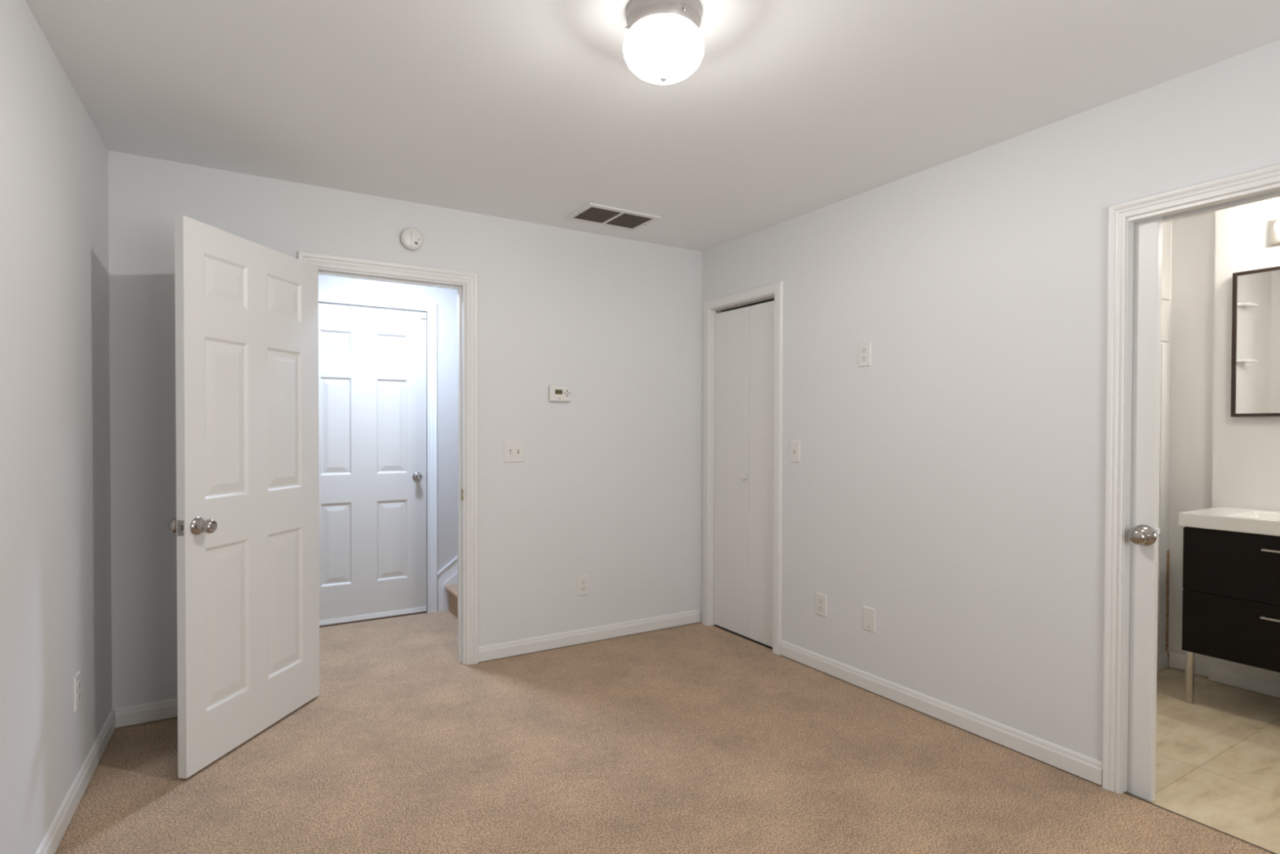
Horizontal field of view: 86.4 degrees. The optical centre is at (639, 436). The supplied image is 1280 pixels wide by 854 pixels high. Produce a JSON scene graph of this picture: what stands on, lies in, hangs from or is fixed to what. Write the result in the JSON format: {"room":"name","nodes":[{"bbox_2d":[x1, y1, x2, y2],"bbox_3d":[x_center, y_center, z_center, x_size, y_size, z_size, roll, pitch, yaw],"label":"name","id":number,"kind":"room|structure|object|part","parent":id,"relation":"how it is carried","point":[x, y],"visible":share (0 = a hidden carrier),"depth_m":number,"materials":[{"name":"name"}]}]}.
{"room":"empty bedroom","nodes":[
{"label":"empty bedroom","id":0,"kind":"room"},
{"bbox_2d":[0,0,112,853],"bbox_3d":[-1.058,0.049,0.654,0.100,2.440,5.070,0,1,-29],"label":"wall","id":1,"kind":"structure","parent":0,"point":[55,601],"depth_m":2.04,"materials":[{"name":"paint"}]},
{"bbox_2d":[35,709,115,853],"bbox_3d":[-1.052,1.222,0.769,0.013,0.080,4.837,0,1,-29],"label":"baseboard","id":2,"kind":"structure","parent":1,"relation":"attached to","point":[56,830],"depth_m":2.29,"materials":[{"name":"white paint"}]},
{"bbox_2d":[73,670,80,711],"bbox_3d":[-1.929,0.871,2.338,0.008,0.118,0.074,0,1,-29],"label":"wall outlet","id":3,"kind":"object","parent":1,"relation":"attached to","point":[77,679],"visible":1,"depth_m":2.32,"materials":[{"name":"white plastic"}]},
{"bbox_2d":[77,680,80,689],"bbox_3d":[-1.927,0.852,2.339,0.004,0.027,0.034,0,1,-29],"label":"receptacle","id":4,"kind":"object","parent":3,"relation":"attached to","point":[78,681],"depth_m":2.34,"materials":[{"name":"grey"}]},
{"bbox_2d":[77,691,80,701],"bbox_3d":[-1.927,0.891,2.340,0.004,0.027,0.034,0,1,-29],"label":"receptacle","id":5,"kind":"object","parent":3,"relation":"attached to","point":[78,692],"depth_m":2.34,"materials":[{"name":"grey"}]},
{"bbox_2d":[318,274,457,572],"bbox_3d":[-1.165,-0.587,4.942,4.600,3.600,0.120,0,1,-31],"label":"wall","id":6,"kind":"structure","parent":0,"point":[446,299],"depth_m":4.75,"materials":[{"name":"grey paint"}]},
{"bbox_2d":[318,302,426,625],"bbox_3d":[-1.792,0.175,4.491,0.766,2.058,0.101,0,1,-31],"label":"door","id":7,"kind":"structure","parent":6,"relation":"in","point":[372,361],"depth_m":4.51,"materials":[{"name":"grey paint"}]},
{"bbox_3d":[-1.511,0.273,4.641,0.062,0.062,0.061,0,1,-31],"label":"knob","id":8,"kind":"part","parent":7,"relation":"part of","materials":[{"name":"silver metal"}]},
{"bbox_2d":[318,291,437,613],"bbox_3d":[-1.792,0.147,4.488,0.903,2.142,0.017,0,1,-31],"label":"trim","id":9,"kind":"structure","parent":6,"relation":"attached to","point":[430,308],"depth_m":4.70,"materials":[{"name":"white paint"}]},
{"bbox_2d":[107,150,702,727],"bbox_3d":[-0.960,0.010,3.716,3.365,2.440,0.100,0,1,-31],"label":"wall","id":10,"kind":"structure","parent":0,"point":[606,488],"depth_m":3.82,"materials":[{"name":"paint"}]},
{"bbox_2d":[115,697,177,727],"bbox_3d":[-1.928,1.190,3.074,0.700,0.080,0.013,0,1,-31],"label":"baseboard","id":11,"kind":"structure","parent":10,"relation":"attached to","point":[127,715],"depth_m":2.94,"materials":[{"name":"white paint"}]},
{"bbox_2d":[168,215,319,777],"bbox_3d":[-1.594,0.216,2.837,0.167,2.024,0.807,0,1,8],"label":"door","id":12,"kind":"structure","parent":10,"relation":"in","point":[246,525],"depth_m":2.73,"materials":[{"name":"white paint"}]},
{"bbox_3d":[-1.693,0.327,2.513,0.066,0.067,0.067,0,1,8],"label":"knob","id":13,"kind":"part","parent":12,"relation":"part of","materials":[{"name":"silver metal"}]},
{"bbox_3d":[-1.651,0.328,2.451,0.025,0.056,0.002,0,1,9],"label":"latch plate","id":14,"kind":"part","parent":12,"relation":"part of","materials":[{"name":"silver metal"}]},
{"bbox_3d":[-1.593,0.327,2.498,0.066,0.067,0.067,0,1,8],"label":"knob","id":15,"kind":"part","parent":12,"relation":"part of","materials":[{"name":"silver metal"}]},
{"bbox_2d":[297,250,478,664],"bbox_3d":[-1.252,0.175,3.470,0.874,2.115,0.017,0,1,-31],"label":"trim","id":16,"kind":"structure","parent":10,"relation":"attached to","point":[470,279],"depth_m":3.67,"materials":[{"name":"white paint"}]},
{"bbox_2d":[318,267,465,664],"bbox_3d":[-1.283,0.204,3.521,0.738,2.055,0.102,0,1,-31],"label":"trim","id":17,"kind":"structure","parent":10,"relation":"attached to","point":[460,287],"depth_m":3.68,"materials":[{"name":"white paint"}]},
{"bbox_2d":[400,227,423,250],"bbox_3d":[-1.167,-1.015,3.491,0.113,0.113,0.042,0,1,-31],"label":"smoke detector","id":18,"kind":"object","parent":10,"relation":"attached to","point":[411,238],"visible":1,"depth_m":3.48,"materials":[{"name":"white plastic"}]},
{"bbox_2d":[461,488,463,500],"bbox_3d":[-0.958,0.310,3.677,0.002,0.060,0.036,0,1,-31],"label":"strike plate","id":19,"kind":"object","parent":10,"relation":"attached to","point":[462,490],"visible":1,"depth_m":3.67,"materials":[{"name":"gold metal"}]},
{"bbox_2d":[503,440,524,462],"bbox_3d":[-0.700,0.081,3.807,0.120,0.122,0.018,0,1,-31],"label":"light switch","id":20,"kind":"object","parent":10,"relation":"attached to","point":[513,451],"visible":1,"depth_m":3.81,"materials":[{"name":"white plastic"}]},
{"bbox_2d":[549,385,570,401],"bbox_3d":[-0.464,-0.252,3.940,0.132,0.092,0.029,0,1,-31],"label":"thermostat","id":21,"kind":"object","parent":10,"relation":"attached to","point":[557,393],"visible":1,"depth_m":3.93,"materials":[{"name":"white plastic"}]},
{"bbox_2d":[577,574,588,595],"bbox_3d":[-0.338,0.882,4.046,0.074,0.118,0.008,0,1,-31],"label":"wall outlet","id":22,"kind":"object","parent":10,"relation":"attached to","point":[582,580],"visible":1,"depth_m":4.04,"materials":[{"name":"white plastic"}]},
{"bbox_2d":[580,579,586,584],"bbox_3d":[-0.337,0.863,4.044,0.034,0.027,0.004,0,1,-31],"label":"receptacle","id":23,"kind":"object","parent":22,"relation":"attached to","point":[582,581],"depth_m":4.04,"materials":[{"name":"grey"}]},
{"bbox_2d":[580,586,586,591],"bbox_3d":[-0.337,0.902,4.044,0.034,0.027,0.004,0,1,-31],"label":"receptacle","id":24,"kind":"object","parent":22,"relation":"attached to","point":[582,588],"depth_m":4.04,"materials":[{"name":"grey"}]},
{"bbox_2d":[478,608,700,662],"bbox_3d":[-0.245,1.181,4.104,1.496,0.080,0.013,0,1,-31],"label":"baseboard","id":25,"kind":"structure","parent":10,"relation":"attached to","point":[514,647],"depth_m":4.04,"materials":[{"name":"white paint"}]},
{"bbox_2d":[25,0,1279,251],"bbox_3d":[0.244,-1.219,1.533,3.550,0.080,5.050,0,1,-31],"label":"ceiling","id":26,"kind":"structure","parent":0,"point":[532,111],"depth_m":2.33,"materials":[{"name":"white paint"}]},
{"bbox_2d":[564,202,661,231],"bbox_3d":[-0.148,-1.202,3.744,0.444,0.012,0.296,0,1,-31],"label":"ceiling vent","id":27,"kind":"object","parent":26,"relation":"in","point":[590,213],"visible":1,"depth_m":3.73,"materials":[{"name":"white metal"}]},
{"bbox_2d":[573,207,620,222],"bbox_3d":[-0.236,-1.203,3.697,0.181,0.006,0.219,0,1,-31],"label":"grille","id":28,"kind":"object","parent":27,"relation":"attached to","point":[588,215],"depth_m":3.69,"materials":[{"name":"brown metal"}]},
{"bbox_2d":[605,213,651,228],"bbox_3d":[-0.066,-1.204,3.800,0.181,0.006,0.219,0,1,-31],"label":"grille","id":29,"kind":"object","parent":27,"relation":"attached to","point":[620,220],"depth_m":3.80,"materials":[{"name":"brown metal"}]},
{"bbox_2d":[622,0,704,84],"bbox_3d":[0.066,-1.088,1.901,0.227,0.193,0.227,0,1,-31],"label":"ceiling lamp","id":30,"kind":"object","parent":26,"relation":"attached to","point":[664,44],"visible":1,"depth_m":1.83,"materials":[{"name":"white glass"}]},
{"bbox_2d":[54,610,1279,853],"bbox_3d":[0.671,1.289,2.534,5.300,0.080,6.250,0,1,-31],"label":"floor","id":31,"kind":"structure","parent":0,"point":[694,738],"depth_m":2.55,"materials":[{"name":"carpet"}]},
{"bbox_2d":[437,555,457,617],"bbox_3d":[-0.127,0.333,4.913,2.378,1.768,1.035,0,1,-31],"label":"staircase","id":32,"kind":"structure","parent":31,"relation":"on","point":[447,577],"depth_m":4.75,"materials":[{"name":"carpet"}]},
{"bbox_3d":[-0.520,0.368,5.256,2.000,1.686,0.010,0,1,-31],"label":"skirt panel","id":33,"kind":"part","parent":32,"relation":"part of","materials":[{"name":"white paint"}]},
{"bbox_2d":[1123,791,1277,853],"bbox_3d":[1.899,1.268,2.089,0.010,0.021,0.750,0,1,-31],"label":"trim","id":34,"kind":"structure","parent":31,"relation":"on","point":[1186,817],"depth_m":2.21,"materials":[{"name":"brown"}]},
{"bbox_2d":[1182,526,1279,703],"bbox_3d":[2.977,0.850,3.016,0.498,0.838,0.800,0,1,-31],"label":"vanity cabinet","id":35,"kind":"object","parent":31,"relation":"on","point":[1231,603],"visible":0.98,"depth_m":3.08,"materials":[{"name":"black wood"}]},
{"bbox_3d":[2.618,1.139,3.244,0.033,0.251,0.033,0,1,-31],"label":"leg","id":36,"kind":"part","parent":35,"relation":"part of","materials":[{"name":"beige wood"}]},
{"bbox_2d":[1177,506,1279,536],"bbox_3d":[2.992,0.396,3.019,0.484,0.066,0.840,0,1,-31],"label":"washbasin","id":37,"kind":"object","parent":35,"relation":"in","point":[1261,522],"visible":1,"depth_m":3.15,"materials":[{"name":"white ceramic"}]},
{"bbox_3d":[2.796,0.875,2.906,0.018,0.288,0.800,0,1,-31],"label":"drawer","id":38,"kind":"part","parent":35,"relation":"part of","materials":[{"name":"black wood"}]},
{"bbox_3d":[2.797,0.580,2.902,0.018,0.293,0.800,0,1,-31],"label":"drawer","id":39,"kind":"part","parent":35,"relation":"part of","materials":[{"name":"black wood"}]},
{"bbox_3d":[2.786,0.791,2.877,0.028,0.008,0.252,0,1,-31],"label":"handle","id":40,"kind":"part","parent":35,"relation":"part of","materials":[{"name":"silver metal"}]},
{"bbox_3d":[2.787,0.494,2.873,0.028,0.008,0.252,0,1,-31],"label":"handle","id":41,"kind":"part","parent":35,"relation":"part of","materials":[{"name":"silver metal"}]},
{"bbox_2d":[700,40,1279,791],"bbox_3d":[1.994,0.032,2.563,0.700,2.540,4.950,0,1,-31],"label":"wall","id":42,"kind":"structure","parent":0,"point":[950,486],"depth_m":2.85,"materials":[{"name":"paint"}]},
{"bbox_2d":[702,280,783,654],"bbox_3d":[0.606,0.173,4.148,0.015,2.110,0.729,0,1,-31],"label":"trim","id":43,"kind":"structure","parent":42,"relation":"attached to","point":[776,288],"depth_m":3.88,"materials":[{"name":"white paint"}]},
{"bbox_2d":[714,296,774,647],"bbox_3d":[0.639,0.200,4.168,0.057,2.040,0.592,0,1,-31],"label":"door","id":44,"kind":"structure","parent":42,"relation":"in","point":[744,464],"depth_m":4.16,"materials":[{"name":"white paint"}]},
{"bbox_3d":[0.584,0.212,4.282,0.028,2.012,0.339,0,1,-31],"label":"panel","id":45,"kind":"part","parent":44,"relation":"part of","materials":[{"name":"white paint"}]},
{"bbox_3d":[0.739,0.216,4.029,0.028,2.012,0.251,0,1,-31],"label":"panel","id":46,"kind":"part","parent":44,"relation":"part of","materials":[{"name":"white paint"}]},
{"bbox_2d":[790,440,799,462],"bbox_3d":[0.849,0.080,3.748,0.018,0.120,0.074,0,1,-31],"label":"light switch","id":47,"kind":"object","parent":42,"relation":"attached to","point":[794,445],"visible":1,"depth_m":3.74,"materials":[{"name":"white plastic"}]},
{"bbox_2d":[816,591,826,617],"bbox_3d":[0.954,0.883,3.591,0.008,0.118,0.074,0,1,-31],"label":"wall outlet","id":48,"kind":"object","parent":42,"relation":"attached to","point":[821,598],"visible":1,"depth_m":3.58,"materials":[{"name":"white plastic"}]},
{"bbox_2d":[817,597,822,604],"bbox_3d":[0.952,0.864,3.590,0.004,0.027,0.034,0,1,-31],"label":"receptacle","id":49,"kind":"object","parent":48,"relation":"attached to","point":[820,599],"depth_m":3.59,"materials":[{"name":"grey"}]},
{"bbox_2d":[817,604,822,611],"bbox_3d":[0.952,0.903,3.591,0.004,0.027,0.034,0,1,-31],"label":"receptacle","id":50,"kind":"object","parent":48,"relation":"attached to","point":[820,606],"depth_m":3.59,"materials":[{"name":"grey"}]},
{"bbox_2d":[858,342,871,367],"bbox_3d":[1.101,-0.404,3.340,0.008,0.118,0.074,0,1,-31],"label":"wall outlet","id":51,"kind":"object","parent":42,"relation":"attached to","point":[864,348],"visible":1,"depth_m":3.34,"materials":[{"name":"white plastic"}]},
{"bbox_2d":[861,347,866,353],"bbox_3d":[1.099,-0.424,3.339,0.004,0.027,0.034,0,1,-31],"label":"receptacle","id":52,"kind":"object","parent":51,"relation":"attached to","point":[864,350],"depth_m":3.34,"materials":[{"name":"grey plastic"}]},
{"bbox_2d":[861,355,866,361],"bbox_3d":[1.099,-0.385,3.340,0.004,0.027,0.034,0,1,-31],"label":"receptacle","id":53,"kind":"object","parent":51,"relation":"attached to","point":[864,357],"depth_m":3.34,"materials":[{"name":"grey plastic"}]},
{"bbox_2d":[862,605,875,632],"bbox_3d":[1.118,0.889,3.325,0.007,0.114,0.074,0,1,-31],"label":"cable plate","id":54,"kind":"object","parent":42,"relation":"attached to","point":[869,614],"visible":1,"depth_m":3.32,"materials":[{"name":"white plastic"}]},
{"bbox_2d":[779,640,1102,785],"bbox_3d":[1.226,1.197,3.145,0.013,0.080,1.651,0,1,-31],"label":"baseboard","id":55,"kind":"structure","parent":42,"relation":"attached to","point":[1089,768],"depth_m":2.91,"materials":[{"name":"white paint"}]},
{"bbox_2d":[1125,217,1162,801],"bbox_3d":[1.567,0.243,2.644,0.107,2.034,0.739,0,1,-31],"label":"door","id":56,"kind":"structure","parent":42,"relation":"in","point":[1143,535],"depth_m":2.37,"materials":[{"name":"white paint"}]},
{"bbox_3d":[1.726,0.342,2.353,0.073,0.073,0.073,0,1,-31],"label":"knob","id":57,"kind":"part","parent":56,"relation":"part of","materials":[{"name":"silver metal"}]},
{"bbox_2d":[1102,164,1279,793],"bbox_3d":[1.881,0.224,2.062,0.017,2.068,0.852,0,1,-31],"label":"trim","id":58,"kind":"structure","parent":42,"relation":"attached to","point":[1118,214],"depth_m":2.40,"materials":[{"name":"white paint"}]},
{"bbox_2d":[1120,182,1279,793],"bbox_3d":[1.938,0.249,2.097,0.119,2.018,0.772,0,1,-31],"label":"trim","id":59,"kind":"structure","parent":42,"relation":"attached to","point":[1271,191],"depth_m":2.38,"materials":[{"name":"white paint"}]},
{"bbox_2d":[1160,220,1172,653],"bbox_3d":[2.182,0.033,3.347,1.610,2.460,0.100,0,1,-31],"label":"wall","id":60,"kind":"structure","parent":0,"point":[1167,344],"depth_m":3.71,"materials":[{"name":"white paint"}]},
{"bbox_2d":[1156,344,1164,654],"bbox_3d":[2.802,0.339,3.667,0.028,1.669,0.010,0,1,-31],"label":"trim","id":61,"kind":"structure","parent":60,"relation":"attached to","point":[1162,346],"depth_m":3.66,"materials":[{"name":"white paint"}]},
{"bbox_2d":[1156,651,1168,671],"bbox_3d":[2.209,1.219,3.315,1.581,0.080,0.013,0,1,-31],"label":"baseboard","id":62,"kind":"structure","parent":60,"relation":"attached to","point":[1162,659],"depth_m":3.69,"materials":[{"name":"white paint"}]},
{"bbox_2d":[1160,220,1170,342],"bbox_3d":[2.469,-0.856,3.448,0.942,0.685,0.006,0,1,-31],"label":"trim","id":63,"kind":"structure","parent":60,"relation":"attached to","point":[1166,255],"depth_m":3.67,"materials":[{"name":"white wood"}]},
{"bbox_2d":[1167,196,1279,682],"bbox_3d":[3.583,0.045,2.654,0.145,2.460,2.745,0,1,-31],"label":"wall","id":64,"kind":"structure","parent":0,"point":[1217,459],"depth_m":3.57,"materials":[{"name":"white paint"}]},
{"bbox_2d":[1165,550,1169,667],"bbox_3d":[2.889,0.940,3.725,0.016,0.640,0.016,0,1,-31],"label":"trim","id":65,"kind":"structure","parent":64,"relation":"attached to","point":[1167,551],"depth_m":3.72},
{"bbox_2d":[1166,651,1209,676],"bbox_3d":[2.940,1.217,3.649,0.013,0.080,0.205,0,1,-31],"label":"baseboard","id":66,"kind":"structure","parent":64,"relation":"attached to","point":[1176,660],"depth_m":3.66,"materials":[{"name":"white paint"}]},
{"bbox_2d":[1208,665,1279,697],"bbox_3d":[3.566,1.238,2.541,0.013,0.070,2.340,0,1,-31],"label":"baseboard","id":67,"kind":"structure","parent":64,"relation":"attached to","point":[1254,683],"depth_m":3.41,"materials":[{"name":"white paint"}]},
{"bbox_2d":[1231,266,1279,417],"bbox_3d":[3.150,-0.459,3.185,0.034,0.722,0.600,0,1,-31],"label":"wall mirror","id":68,"kind":"object","parent":64,"relation":"attached to","point":[1255,303],"visible":1,"depth_m":3.36,"materials":[{"name":"black mirror"}]},
{"bbox_2d":[1268,217,1279,244],"bbox_3d":[3.189,-0.990,3.019,0.136,0.118,0.640,0,1,-31],"label":"vanity light","id":69,"kind":"object","parent":64,"relation":"attached to","point":[1273,224],"visible":1,"depth_m":3.29,"materials":[{"name":"white glass"}]},
{"bbox_3d":[3.047,-0.996,3.207,0.090,0.088,0.088,0,1,-31],"label":"globe bulb","id":70,"kind":"part","parent":69,"relation":"part of","materials":[{"name":"white glass"}]}
]}

